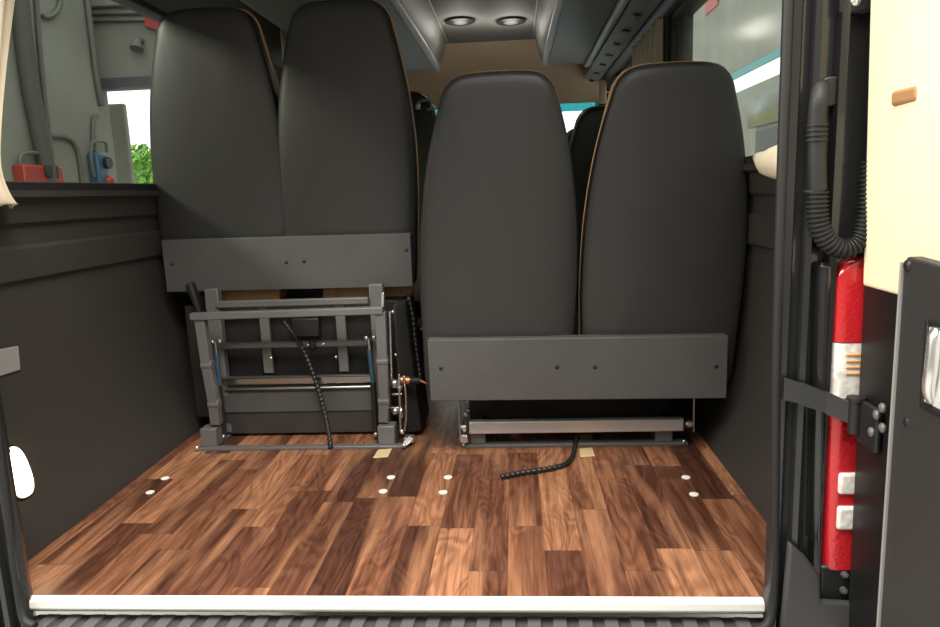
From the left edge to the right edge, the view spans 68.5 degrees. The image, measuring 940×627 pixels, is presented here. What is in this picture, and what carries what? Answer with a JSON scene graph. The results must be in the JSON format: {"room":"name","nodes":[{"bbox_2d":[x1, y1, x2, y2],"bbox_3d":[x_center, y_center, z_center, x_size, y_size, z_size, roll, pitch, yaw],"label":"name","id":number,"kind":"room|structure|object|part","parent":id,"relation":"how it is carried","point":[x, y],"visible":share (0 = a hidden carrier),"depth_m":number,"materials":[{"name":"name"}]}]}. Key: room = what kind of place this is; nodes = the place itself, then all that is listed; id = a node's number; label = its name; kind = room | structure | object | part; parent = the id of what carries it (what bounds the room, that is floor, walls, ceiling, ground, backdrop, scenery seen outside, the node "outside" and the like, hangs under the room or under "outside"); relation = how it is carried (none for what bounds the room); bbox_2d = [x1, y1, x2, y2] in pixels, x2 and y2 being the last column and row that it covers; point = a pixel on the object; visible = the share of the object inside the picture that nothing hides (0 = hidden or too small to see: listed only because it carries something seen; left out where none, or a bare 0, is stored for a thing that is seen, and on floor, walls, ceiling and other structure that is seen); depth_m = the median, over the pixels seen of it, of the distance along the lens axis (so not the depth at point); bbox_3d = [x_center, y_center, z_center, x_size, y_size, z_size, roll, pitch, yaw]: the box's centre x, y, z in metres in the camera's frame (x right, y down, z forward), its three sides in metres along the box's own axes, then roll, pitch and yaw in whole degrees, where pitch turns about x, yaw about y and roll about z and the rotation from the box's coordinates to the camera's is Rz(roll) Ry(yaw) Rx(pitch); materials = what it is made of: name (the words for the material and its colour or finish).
{"room":"vehicle interior","nodes":[
{"label":"vehicle interior","id":0,"kind":"room"},
{"bbox_2d":[0,0,282,560],"bbox_3d":[-0.962,-0.606,3.386,0.360,1.860,3.797,-1,10,4],"label":"wall","id":1,"kind":"structure","parent":0,"point":[102,390],"depth_m":2.06,"materials":[{"name":"grey plastic"}]},
{"bbox_2d":[0,0,17,208],"bbox_3d":[-1.136,-0.601,1.643,0.025,0.693,0.348,-1,10,4],"label":"curtain","id":2,"kind":"object","parent":1,"relation":"hanging from","point":[6,6],"visible":1,"depth_m":1.68,"materials":[{"name":"beige fabric"}]},
{"bbox_2d":[0,346,19,375],"bbox_3d":[-1.176,0.121,1.734,0.009,0.071,0.118,-1,10,4],"label":"wall plate","id":3,"kind":"object","parent":1,"relation":"attached to","point":[9,357],"visible":1,"depth_m":1.75,"materials":[{"name":"grey plastic"}]},
{"bbox_2d":[0,389,37,626],"bbox_3d":[-1.142,-0.212,1.419,0.189,2.020,0.345,-9,12,-35],"label":"trim","id":4,"kind":"structure","parent":1,"relation":"attached to","point":[16,593],"depth_m":1.49,"materials":[{"name":"black paint"}]},
{"bbox_2d":[10,445,33,500],"bbox_3d":[-1.135,0.400,1.729,0.050,0.142,0.084,-1,10,4],"label":"lamp","id":5,"kind":"object","parent":1,"relation":"attached to","point":[23,478],"visible":0.73,"depth_m":1.72,"materials":[{"name":"white plastic"}]},
{"bbox_2d":[5,0,167,189],"bbox_3d":[-1.127,-0.780,2.550,0.038,0.655,2.100,-1,10,4],"label":"window","id":6,"kind":"structure","parent":1,"relation":"in","point":[140,5],"depth_m":2.11,"materials":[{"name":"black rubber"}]},
{"bbox_2d":[280,29,287,58],"bbox_3d":[-0.900,-1.095,3.752,0.032,0.831,0.602,-1,10,4],"label":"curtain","id":7,"kind":"object","parent":1,"relation":"hanging from","point":[283,33],"visible":0.02,"depth_m":3.41,"materials":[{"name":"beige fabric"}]},
{"bbox_2d":[240,0,448,71],"bbox_3d":[-0.558,-1.367,2.968,0.663,0.207,3.000,-1,10,4],"label":"luggage rack","id":8,"kind":"object","parent":1,"relation":"attached to","point":[421,36],"visible":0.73,"depth_m":3.31,"materials":[{"name":"grey plastic"}]},
{"bbox_3d":[-0.295,-1.282,2.905,0.041,0.041,2.880,-1,10,4],"label":"rack rail","id":9,"kind":"part","parent":8,"relation":"part of","materials":[{"name":"grey metal"}]},
{"bbox_2d":[29,595,764,613],"bbox_3d":[-0.187,0.620,1.467,1.581,0.032,0.018,-1,10,4],"label":"trim","id":10,"kind":"structure","parent":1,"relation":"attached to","point":[479,604],"depth_m":1.46,"materials":[{"name":"white metal"}]},
{"bbox_2d":[28,361,766,613],"bbox_3d":[-0.056,0.275,3.407,1.814,0.030,3.950,-1,10,4],"label":"floor","id":11,"kind":"structure","parent":0,"point":[618,520],"depth_m":1.79,"materials":[{"name":"brown wood"}]},
{"bbox_2d":[145,490,154,493],"bbox_3d":[-0.952,0.531,2.053,0.025,0.004,0.025,-1,10,4],"label":"stud","id":12,"kind":"object","parent":11,"relation":"on","point":[149,491],"visible":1,"depth_m":2.05,"materials":[{"name":"white metal"}]},
{"bbox_2d":[150,0,428,450],"bbox_3d":[-0.629,-0.332,2.588,0.976,1.492,0.760,-1,10,4],"label":"seat","id":13,"kind":"object","parent":11,"relation":"on","point":[309,181],"visible":0.99,"depth_m":2.39,"materials":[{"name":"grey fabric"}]},
{"bbox_3d":[-0.889,0.197,2.356,0.046,0.386,0.055,-1,10,4],"label":"leg","id":14,"kind":"part","parent":13,"relation":"part of","materials":[{"name":"grey paint"}]},
{"bbox_3d":[-0.882,0.173,2.408,0.012,0.150,0.015,-1,10,4],"label":"strut rod","id":15,"kind":"part","parent":13,"relation":"part of","materials":[{"name":"silver metal"}]},
{"bbox_3d":[-0.889,-0.544,2.401,0.482,0.962,0.084,-1,10,4],"label":"backrest","id":16,"kind":"part","parent":13,"relation":"part of","materials":[{"name":"black leather"}]},
{"bbox_3d":[-0.644,-0.181,2.448,0.888,0.192,0.050,-1,10,4],"label":"panel","id":17,"kind":"part","parent":13,"relation":"part of","materials":[{"name":"grey metal"}]},
{"bbox_3d":[-0.618,-0.038,2.396,0.540,0.024,0.022,-1,10,4],"label":"cross rail","id":18,"kind":"part","parent":13,"relation":"part of","materials":[{"name":"grey metal"}]},
{"bbox_3d":[-0.612,0.108,2.422,0.540,0.020,0.022,-1,10,4],"label":"cross rail","id":19,"kind":"part","parent":13,"relation":"part of","materials":[{"name":"grey metal"}]},
{"bbox_3d":[-0.607,0.234,2.444,0.540,0.026,0.022,-1,10,4],"label":"cross rail","id":20,"kind":"part","parent":13,"relation":"part of","materials":[{"name":"silver metal"}]},
{"bbox_3d":[-0.606,0.263,2.449,0.540,0.010,0.022,-1,10,4],"label":"cross rail","id":21,"kind":"part","parent":13,"relation":"part of","materials":[{"name":"silver metal"}]},
{"bbox_3d":[-0.569,0.423,2.562,0.735,0.011,0.428,-1,10,4],"label":"floor rail","id":22,"kind":"part","parent":13,"relation":"part of","materials":[{"name":"grey metal"}]},
{"bbox_3d":[-0.581,0.071,2.428,0.100,0.110,0.068,-1,10,4],"label":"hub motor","id":23,"kind":"part","parent":13,"relation":"part of","materials":[{"name":"black plastic"}]},
{"bbox_3d":[-0.546,0.240,2.391,0.230,0.427,0.062,7,13,41],"label":"beaded cord","id":24,"kind":"part","parent":13,"relation":"part of","materials":[{"name":"black plastic"}]},
{"bbox_3d":[-0.435,-0.556,2.369,0.482,0.962,0.084,-1,10,4],"label":"backrest","id":25,"kind":"part","parent":13,"relation":"part of","materials":[{"name":"black leather"}]},
{"bbox_3d":[-0.341,0.159,2.370,0.019,0.150,0.011,4,12,30],"label":"strut rod","id":26,"kind":"part","parent":13,"relation":"part of","materials":[{"name":"silver metal"}]},
{"bbox_3d":[-0.294,0.182,2.314,0.052,0.387,0.055,-1,10,4],"label":"leg","id":27,"kind":"part","parent":13,"relation":"part of","materials":[{"name":"grey paint"}]},
{"bbox_3d":[-0.276,0.090,2.314,0.015,0.330,0.051,1,10,16],"label":"pull rod","id":28,"kind":"part","parent":13,"relation":"part of","materials":[{"name":"silver metal"}]},
{"bbox_3d":[-0.221,0.306,2.346,0.014,0.191,0.024,3,11,25],"label":"release rod","id":29,"kind":"part","parent":13,"relation":"part of","materials":[{"name":"silver metal"}]},
{"bbox_3d":[-0.208,0.173,2.489,0.070,0.460,0.238,-1,10,4],"label":"plate","id":30,"kind":"part","parent":13,"relation":"part of","materials":[{"name":"black"}]},
{"bbox_3d":[-0.196,0.079,2.433,0.022,0.300,0.067,-10,13,-38],"label":"hanging cord","id":31,"kind":"part","parent":13,"relation":"part of","materials":[{"name":"black plastic"}]},
{"bbox_2d":[419,233,419,267],"bbox_3d":[-0.394,-0.247,2.781,0.440,0.120,0.380,-1,10,4],"label":"seat cushion","id":32,"kind":"object","parent":13,"relation":"on","point":[419,233],"depth_m":2.60,"materials":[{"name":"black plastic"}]},
{"bbox_2d":[282,91,435,360],"bbox_3d":[-0.574,-0.424,3.585,0.992,1.322,0.642,-1,10,4],"label":"seat","id":33,"kind":"object","parent":11,"relation":"on","point":[423,106],"visible":0.11,"depth_m":3.21,"materials":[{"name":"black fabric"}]},
{"bbox_3d":[-0.600,-0.151,3.371,0.902,0.202,0.050,-1,10,4],"label":"panel","id":34,"kind":"part","parent":33,"relation":"part of","materials":[{"name":"grey metal"}]},
{"bbox_3d":[-0.566,-0.223,3.674,0.770,0.564,0.496,-1,10,4],"label":"seat frame","id":35,"kind":"part","parent":33,"relation":"part of","materials":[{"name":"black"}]},
{"bbox_3d":[-0.349,-0.549,3.291,0.482,0.962,0.084,-1,10,4],"label":"backrest","id":36,"kind":"part","parent":33,"relation":"part of","materials":[{"name":"black leather"}]},
{"bbox_3d":[-0.204,-0.948,3.152,0.092,0.065,0.022,-1,10,4],"label":"grab handle","id":37,"kind":"part","parent":33,"relation":"part of","materials":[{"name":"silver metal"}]},
{"bbox_2d":[373,449,391,457],"bbox_3d":[-0.290,0.464,2.291,0.049,0.003,0.078,-1,10,4],"label":"tab","id":38,"kind":"object","parent":11,"relation":"on","point":[380,453],"visible":1,"depth_m":2.29,"materials":[{"name":"beige paper"}]},
{"bbox_2d":[36,614,762,626],"bbox_3d":[-0.181,0.793,1.416,1.600,0.251,0.220,-1,10,4],"label":"step","id":39,"kind":"structure","parent":11,"relation":"attached to","point":[44,620],"depth_m":1.48,"materials":[{"name":"grey plastic"}]},
{"bbox_2d":[439,490,446,494],"bbox_3d":[-0.077,0.511,1.975,0.025,0.004,0.025,-1,10,4],"label":"stud","id":40,"kind":"object","parent":11,"relation":"on","point":[442,492],"visible":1,"depth_m":1.97,"materials":[{"name":"white metal"}]},
{"bbox_2d":[567,128,573,143],"bbox_3d":[0.480,-0.534,4.355,0.991,1.192,0.615,-1,10,4],"label":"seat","id":41,"kind":"object","parent":11,"relation":"on","point":[569,133],"visible":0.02,"depth_m":3.96,"materials":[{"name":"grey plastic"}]},
{"bbox_3d":[0.707,-0.593,4.059,0.482,0.962,0.084,-1,10,4],"label":"backrest","id":42,"kind":"part","parent":41,"relation":"part of","materials":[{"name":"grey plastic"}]},
{"bbox_2d":[420,61,746,478],"bbox_3d":[0.344,-0.163,2.280,0.991,1.192,0.738,-1,10,4],"label":"seat","id":43,"kind":"object","parent":11,"relation":"on","point":[656,288],"visible":1,"depth_m":2.06,"materials":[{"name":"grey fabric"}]},
{"bbox_3d":[0.080,-0.220,2.080,0.482,0.962,0.084,-1,10,4],"label":"backrest","id":44,"kind":"part","parent":43,"relation":"part of","materials":[{"name":"black leather"}]},
{"bbox_3d":[0.262,0.439,2.151,0.109,0.055,0.404,7,14,42],"label":"beaded cord","id":45,"kind":"part","parent":43,"relation":"part of","materials":[{"name":"black plastic"}]},
{"bbox_3d":[0.358,0.093,2.428,0.770,0.564,0.496,-1,10,4],"label":"seat frame","id":46,"kind":"part","parent":43,"relation":"part of","materials":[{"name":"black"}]},
{"bbox_3d":[0.355,0.399,2.495,0.744,0.012,0.432,-1,10,4],"label":"floor rail","id":47,"kind":"part","parent":43,"relation":"part of","materials":[{"name":"grey metal"}]},
{"bbox_2d":[576,269,578,309],"bbox_3d":[0.600,-0.083,2.440,0.460,0.120,0.420,-1,10,4],"label":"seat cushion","id":48,"kind":"object","parent":43,"relation":"on","point":[578,269],"depth_m":2.32,"materials":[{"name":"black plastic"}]},
{"bbox_3d":[0.324,0.165,2.126,0.902,0.202,0.050,-1,10,4],"label":"panel","id":49,"kind":"part","parent":43,"relation":"part of","materials":[{"name":"grey metal"}]},
{"bbox_3d":[0.575,-0.233,2.046,0.482,0.962,0.084,-1,10,4],"label":"backrest","id":50,"kind":"part","parent":43,"relation":"part of","materials":[{"name":"black leather"}]},
{"bbox_2d":[579,434,591,439],"bbox_3d":[0.396,0.426,2.356,0.049,0.003,0.085,-1,10,4],"label":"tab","id":51,"kind":"object","parent":11,"relation":"on","point":[581,436],"visible":0.56,"depth_m":2.36,"materials":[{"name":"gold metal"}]},
{"bbox_2d":[579,448,594,456],"bbox_3d":[0.377,0.449,2.232,0.048,0.003,0.076,-1,10,4],"label":"tab","id":52,"kind":"object","parent":11,"relation":"on","point":[584,452],"visible":1,"depth_m":2.23,"materials":[{"name":"beige paper"}]},
{"bbox_2d":[569,105,605,313],"bbox_3d":[0.423,-0.391,3.499,0.991,1.212,0.615,-1,10,4],"label":"seat","id":53,"kind":"object","parent":11,"relation":"on","point":[584,136],"visible":0.04,"depth_m":3.13,"materials":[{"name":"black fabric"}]},
{"bbox_2d":[689,492,698,496],"bbox_3d":[0.617,0.497,1.901,0.025,0.004,0.025,-1,10,4],"label":"stud","id":54,"kind":"object","parent":11,"relation":"on","point":[694,494],"visible":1,"depth_m":1.90,"materials":[{"name":"white metal"}]},
{"bbox_2d":[430,0,536,43],"bbox_3d":[-0.105,-1.596,3.396,2.120,0.060,4.620,-1,10,4],"label":"ceiling","id":55,"kind":"structure","parent":0,"point":[485,13],"depth_m":3.86,"materials":[{"name":"grey plastic"}]},
{"bbox_2d":[445,16,474,25],"bbox_3d":[-0.056,-1.645,3.892,0.170,0.020,0.170,-1,10,4],"label":"recessed light","id":56,"kind":"object","parent":55,"relation":"in","point":[458,20],"visible":1,"depth_m":3.86,"materials":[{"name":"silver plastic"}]},
{"bbox_2d":[496,16,525,25],"bbox_3d":[0.234,-1.664,3.937,0.170,0.020,0.170,-1,10,4],"label":"recessed light","id":57,"kind":"object","parent":55,"relation":"in","point":[511,20],"visible":1,"depth_m":3.90,"materials":[{"name":"silver plastic"}]},
{"bbox_2d":[406,39,609,109],"bbox_3d":[-0.007,-1.647,4.826,2.100,0.345,0.620,-1,10,4],"label":"wall","id":58,"kind":"structure","parent":0,"point":[458,59],"depth_m":4.71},
{"bbox_2d":[435,102,597,114],"bbox_3d":[0.048,-1.304,5.472,1.900,0.653,0.536,-1,10,4],"label":"window","id":59,"kind":"structure","parent":58,"relation":"in","point":[568,107],"depth_m":5.15,"materials":[{"name":"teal glass"}]},
{"bbox_2d":[532,0,660,81],"bbox_3d":[0.548,-1.417,3.106,0.465,0.242,3.430,-1,10,4],"label":"luggage rack","id":60,"kind":"object","parent":58,"relation":"attached to","point":[586,32],"visible":1,"depth_m":3.39,"materials":[{"name":"grey plastic"}]},
{"bbox_3d":[0.374,-1.301,2.858,0.039,0.039,2.880,-1,10,4],"label":"rack rail","id":61,"kind":"part","parent":60,"relation":"part of","materials":[{"name":"grey metal"}]},
{"bbox_3d":[0.631,-1.288,2.843,0.042,0.042,2.880,-1,10,4],"label":"rack rail","id":62,"kind":"part","parent":60,"relation":"part of","materials":[{"name":"grey metal"}]},
{"bbox_3d":[0.729,-1.320,3.096,0.107,0.042,3.400,-1,10,4],"label":"panel","id":63,"kind":"part","parent":60,"relation":"part of","materials":[{"name":"grey plastic"}]},
{"bbox_2d":[622,29,629,34],"bbox_3d":[0.745,-1.348,3.293,0.033,0.021,0.060,-1,10,4],"label":"air vent","id":64,"kind":"object","parent":60,"relation":"attached to","point":[624,31],"depth_m":3.28,"materials":[{"name":"black plastic"}]},
{"bbox_2d":[632,13,640,18],"bbox_3d":[0.725,-1.295,2.999,0.033,0.021,0.060,-1,10,4],"label":"air vent","id":65,"kind":"object","parent":60,"relation":"attached to","point":[634,15],"depth_m":2.98,"materials":[{"name":"black plastic"}]},
{"bbox_2d":[601,0,775,522],"bbox_3d":[0.793,-0.652,3.264,0.360,1.860,3.797,-1,10,4],"label":"wall","id":66,"kind":"structure","parent":0,"point":[736,427],"depth_m":2.03,"materials":[{"name":"grey plastic"}]},
{"bbox_2d":[599,79,606,103],"bbox_3d":[0.900,-1.506,4.680,0.050,0.160,0.040,-1,10,4],"label":"grip","id":67,"kind":"object","parent":66,"relation":"attached to","point":[602,82],"visible":0.99,"depth_m":4.66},
{"bbox_2d":[604,81,611,104],"bbox_3d":[0.984,-1.255,4.781,0.038,0.655,0.520,-1,10,4],"label":"window","id":68,"kind":"structure","parent":66,"relation":"in","point":[610,84],"depth_m":4.81,"materials":[{"name":"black glass"}]},
{"bbox_2d":[619,59,631,73],"bbox_3d":[0.916,-1.067,3.730,0.038,0.655,1.220,-1,10,4],"label":"window","id":69,"kind":"structure","parent":66,"relation":"in","point":[629,64],"depth_m":3.96,"materials":[{"name":"clear glass"}]},
{"bbox_2d":[632,15,663,65],"bbox_3d":[0.834,-1.192,3.265,0.032,0.361,0.702,-1,10,4],"label":"curtain","id":70,"kind":"object","parent":66,"relation":"hanging from","point":[650,48],"visible":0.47,"depth_m":3.10,"materials":[{"name":"beige fabric"}]},
{"bbox_2d":[669,0,753,163],"bbox_3d":[0.813,-0.786,2.158,0.038,0.655,1.580,-1,10,4],"label":"window","id":71,"kind":"structure","parent":66,"relation":"in","point":[674,38],"depth_m":2.86,"materials":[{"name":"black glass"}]},
{"bbox_2d":[752,145,776,178],"bbox_3d":[0.719,-0.630,1.550,0.094,0.663,0.382,-1,10,4],"label":"curtain","id":72,"kind":"object","parent":66,"relation":"hanging from","point":[765,162],"visible":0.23,"depth_m":1.61,"materials":[{"name":"beige fabric"}]},
{"bbox_2d":[754,0,870,626],"bbox_3d":[0.717,-0.260,1.290,0.190,2.020,0.344,7,14,43],"label":"trim","id":73,"kind":"structure","parent":66,"relation":"attached to","point":[817,43],"depth_m":1.26,"materials":[{"name":"black paint"}]},
{"bbox_2d":[780,541,849,626],"bbox_3d":[0.735,0.601,1.367,0.241,0.322,0.020,-1,10,4],"label":"bumper cover","id":74,"kind":"object","parent":66,"relation":"attached to","point":[802,604],"visible":0.73,"depth_m":1.35,"materials":[{"name":"grey plastic"}]},
{"bbox_2d":[807,262,831,541],"bbox_3d":[0.668,0.180,1.325,0.036,0.558,0.026,-1,10,4],"label":"flange","id":75,"kind":"object","parent":66,"relation":"attached to","point":[822,271],"visible":0.91,"depth_m":1.31,"materials":[{"name":"black paint"}]},
{"bbox_2d":[819,562,849,599],"bbox_3d":[0.745,0.541,1.375,0.100,0.089,0.034,-1,10,4],"label":"bracket","id":76,"kind":"object","parent":66,"relation":"attached to","point":[834,584],"visible":0.48,"depth_m":1.37,"materials":[{"name":"black metal"}]},
{"bbox_2d":[803,76,866,258],"bbox_3d":[0.663,-0.259,1.232,0.132,0.322,0.063,-1,10,4],"label":"hose","id":77,"kind":"object","parent":66,"relation":"attached to","point":[823,93],"visible":0.85,"depth_m":1.22,"materials":[{"name":"black plastic"}]},
{"bbox_2d":[821,257,863,569],"bbox_3d":[0.763,0.200,1.314,0.162,0.615,0.041,-1,10,4],"label":"tail light","id":78,"kind":"object","parent":66,"relation":"attached to","point":[836,545],"visible":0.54,"depth_m":1.31,"materials":[{"name":"red plastic"}]},
{"bbox_2d":[836,0,869,14],"bbox_3d":[0.662,-0.575,1.185,0.052,0.112,0.028,-1,10,4],"label":"door striker","id":79,"kind":"structure","parent":66,"relation":"in","point":[857,6],"depth_m":1.19,"materials":[{"name":"black metal"}]},
{"bbox_2d":[782,0,939,626],"bbox_3d":[0.656,-0.185,0.819,0.213,1.840,0.838,-1,10,4],"label":"door","id":80,"kind":"structure","parent":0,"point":[894,418],"depth_m":1.09,"materials":[{"name":"black paint"}]},
{"bbox_3d":[0.654,-0.505,0.758,0.064,1.069,0.810,-1,10,4],"label":"trim","id":81,"kind":"part","parent":80,"relation":"part of","materials":[{"name":"beige plastic"}]},
{"bbox_3d":[0.685,0.341,0.824,0.039,0.762,0.627,-1,10,4],"label":"panel","id":82,"kind":"part","parent":80,"relation":"part of","materials":[{"name":"grey metal"}]},
{"bbox_3d":[0.670,0.086,0.948,0.013,0.137,0.152,-1,10,4],"label":"handle frame","id":83,"kind":"part","parent":80,"relation":"part of","materials":[{"name":"black plastic"}]},
{"bbox_3d":[0.666,0.076,0.993,0.032,0.116,0.020,-9,12,-36],"label":"pull handle","id":84,"kind":"part","parent":80,"relation":"part of","materials":[{"name":"silver metal"}]},
{"bbox_2d":[924,327,939,408],"bbox_3d":[0.669,0.086,0.948,0.007,0.113,0.132,-1,10,4],"label":"door handle","id":85,"kind":"object","parent":80,"relation":"on","point":[931,334],"depth_m":0.98,"materials":[{"name":"grey metal"}]},
{"label":"outside","id":86,"kind":"structure","parent":0,"visible":0},
{"bbox_2d":[36,611,762,617],"bbox_3d":[-0.029,0.925,3.547,24.000,0.040,24.000,-1,10,4],"label":"ground","id":87,"kind":"structure","parent":86,"point":[37,612],"depth_m":2.51,"materials":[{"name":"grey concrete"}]},
{"bbox_2d":[108,103,134,182],"bbox_3d":[-4.119,-1.151,8.369,0.206,2.681,0.080,-1,10,4],"label":"gate post","id":88,"kind":"object","parent":87,"relation":"on","point":[118,117],"visible":0.36,"depth_m":8.18,"materials":[{"name":"concrete"}]},
{"bbox_2d":[131,143,152,183],"bbox_3d":[-8.163,-2.824,17.781,3.370,3.045,4.714,-1,10,4],"label":"tree","id":89,"kind":"object","parent":87,"relation":"on","point":[141,156],"visible":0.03,"depth_m":16.57,"materials":[{"name":"green plant"}]},
{"bbox_2d":[747,83,778,152],"bbox_3d":[3.414,-1.134,7.092,0.720,2.519,1.386,-1,10,4],"label":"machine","id":90,"kind":"object","parent":87,"relation":"on","point":[765,119],"visible":0.09,"depth_m":7.10,"materials":[{"name":"white metal"}]},
{"bbox_3d":[3.058,-1.451,7.059,0.030,0.862,0.786,-1,10,4],"label":"vent panel","id":91,"kind":"part","parent":90,"relation":"part of","materials":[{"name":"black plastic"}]},
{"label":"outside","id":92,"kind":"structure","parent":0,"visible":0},
{"bbox_2d":[1,0,156,182],"bbox_3d":[-4.310,-0.834,1.781,5.800,4.360,12.600,-1,10,4],"label":"wall","id":93,"kind":"structure","parent":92,"point":[70,86],"depth_m":6.80,"materials":[{"name":"grey concrete"}]},
{"bbox_2d":[12,0,56,181],"bbox_3d":[-3.869,-2.037,6.096,0.145,1.882,0.206,-1,10,4],"label":"cable","id":94,"kind":"object","parent":93,"relation":"attached to","point":[22,19],"visible":0.74,"depth_m":6.03,"materials":[{"name":"grey plastic"}]},
{"bbox_2d":[12,151,63,181],"bbox_3d":[-3.839,-1.166,6.185,0.138,0.564,0.520,-1,10,4],"label":"wall box","id":95,"kind":"object","parent":93,"relation":"attached to","point":[22,172],"visible":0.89,"depth_m":6.03,"materials":[{"name":"red plastic"}]},
{"bbox_3d":[-3.853,-1.343,6.064,0.036,0.173,0.328,-1,10,4],"label":"carry handle","id":96,"kind":"part","parent":95,"relation":"part of","materials":[{"name":"grey"}]},
{"bbox_3d":[-3.780,-1.285,6.238,0.022,0.110,0.180,-1,10,4],"label":"gauge plate","id":97,"kind":"part","parent":95,"relation":"part of","materials":[{"name":"black plastic"}]},
{"bbox_2d":[34,0,54,159],"bbox_3d":[-3.900,-2.081,6.327,0.044,1.875,0.188,-1,10,4],"label":"conduit","id":98,"kind":"object","parent":93,"relation":"attached to","point":[36,2],"visible":0.56,"depth_m":6.28,"materials":[{"name":"grey plastic"}]},
{"bbox_2d":[41,0,62,19],"bbox_3d":[-3.912,-2.899,6.466,0.044,0.332,0.330,-1,10,4],"label":"conduit","id":99,"kind":"object","parent":93,"relation":"attached to","point":[57,9],"visible":1,"depth_m":6.47,"materials":[{"name":"grey plastic"}]},
{"bbox_2d":[52,133,84,181],"bbox_3d":[-3.862,-1.455,6.635,0.044,0.529,0.409,-1,10,4],"label":"conduit","id":100,"kind":"object","parent":93,"relation":"attached to","point":[72,141],"visible":0.87,"depth_m":6.77,"materials":[{"name":"grey plastic"}]},
{"bbox_2d":[84,0,104,105],"bbox_3d":[-3.856,-2.712,7.075,0.060,1.132,0.093,-1,10,4],"label":"conduit","id":101,"kind":"object","parent":93,"relation":"attached to","point":[87,3],"visible":1,"depth_m":7.05,"materials":[{"name":"grey plastic"}]},
{"bbox_2d":[90,114,99,151],"bbox_3d":[-3.842,-1.853,7.077,0.050,0.398,0.184,-1,10,4],"label":"conduit","id":102,"kind":"object","parent":93,"relation":"attached to","point":[95,117],"visible":0.91,"depth_m":7.03,"materials":[{"name":"grey"}]},
{"bbox_2d":[87,139,114,182],"bbox_3d":[-3.766,-1.463,7.085,0.174,0.642,0.329,-1,10,4],"label":"wall box","id":103,"kind":"object","parent":93,"relation":"attached to","point":[99,164],"visible":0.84,"depth_m":6.99,"materials":[{"name":"blue plastic"}]},
{"bbox_2d":[91,4,124,8],"bbox_3d":[-3.688,-3.296,7.383,0.877,0.057,0.040,-1,10,4],"label":"conduit","id":104,"kind":"object","parent":93,"relation":"attached to","point":[99,5],"visible":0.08,"depth_m":7.38,"materials":[{"name":"grey"}]},
{"bbox_2d":[92,11,140,15],"bbox_3d":[-3.695,-3.221,7.397,0.878,0.066,0.040,-1,10,4],"label":"conduit","id":105,"kind":"object","parent":93,"relation":"attached to","point":[107,12],"visible":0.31,"depth_m":7.39,"materials":[{"name":"grey plastic"}]},
{"bbox_2d":[93,18,144,22],"bbox_3d":[-3.701,-3.152,7.410,0.879,0.066,0.040,-1,10,4],"label":"conduit","id":106,"kind":"object","parent":93,"relation":"attached to","point":[107,19],"visible":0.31,"depth_m":7.40,"materials":[{"name":"grey"}]},
{"bbox_2d":[129,37,144,52],"bbox_3d":[-3.549,-2.881,7.378,0.138,0.176,0.221,-1,10,4],"label":"wall lamp","id":107,"kind":"object","parent":93,"relation":"attached to","point":[136,46],"visible":1,"depth_m":7.33,"materials":[{"name":"grey"}]},
{"bbox_2d":[145,17,158,29],"bbox_3d":[-3.363,-3.108,7.396,0.237,0.214,0.052,-1,10,4],"label":"wall sign","id":108,"kind":"object","parent":93,"relation":"attached to","point":[149,23],"visible":0.43,"depth_m":7.37,"materials":[{"name":"red plastic"}]},
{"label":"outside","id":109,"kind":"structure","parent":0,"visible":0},
{"bbox_2d":[693,0,781,155],"bbox_3d":[5.637,-5.424,13.239,0.320,8.660,38.000,-1,10,4],"label":"wall","id":110,"kind":"structure","parent":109,"point":[741,36],"depth_m":14.01,"materials":[{"name":"grey paint"}]},
{"bbox_2d":[705,0,718,15],"bbox_3d":[5.625,-7.391,16.036,0.030,0.641,1.016,-1,10,4],"label":"wall sign","id":111,"kind":"object","parent":110,"relation":"attached to","point":[710,5],"visible":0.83,"depth_m":16.14,"materials":[{"name":"red plastic"}]}
]}

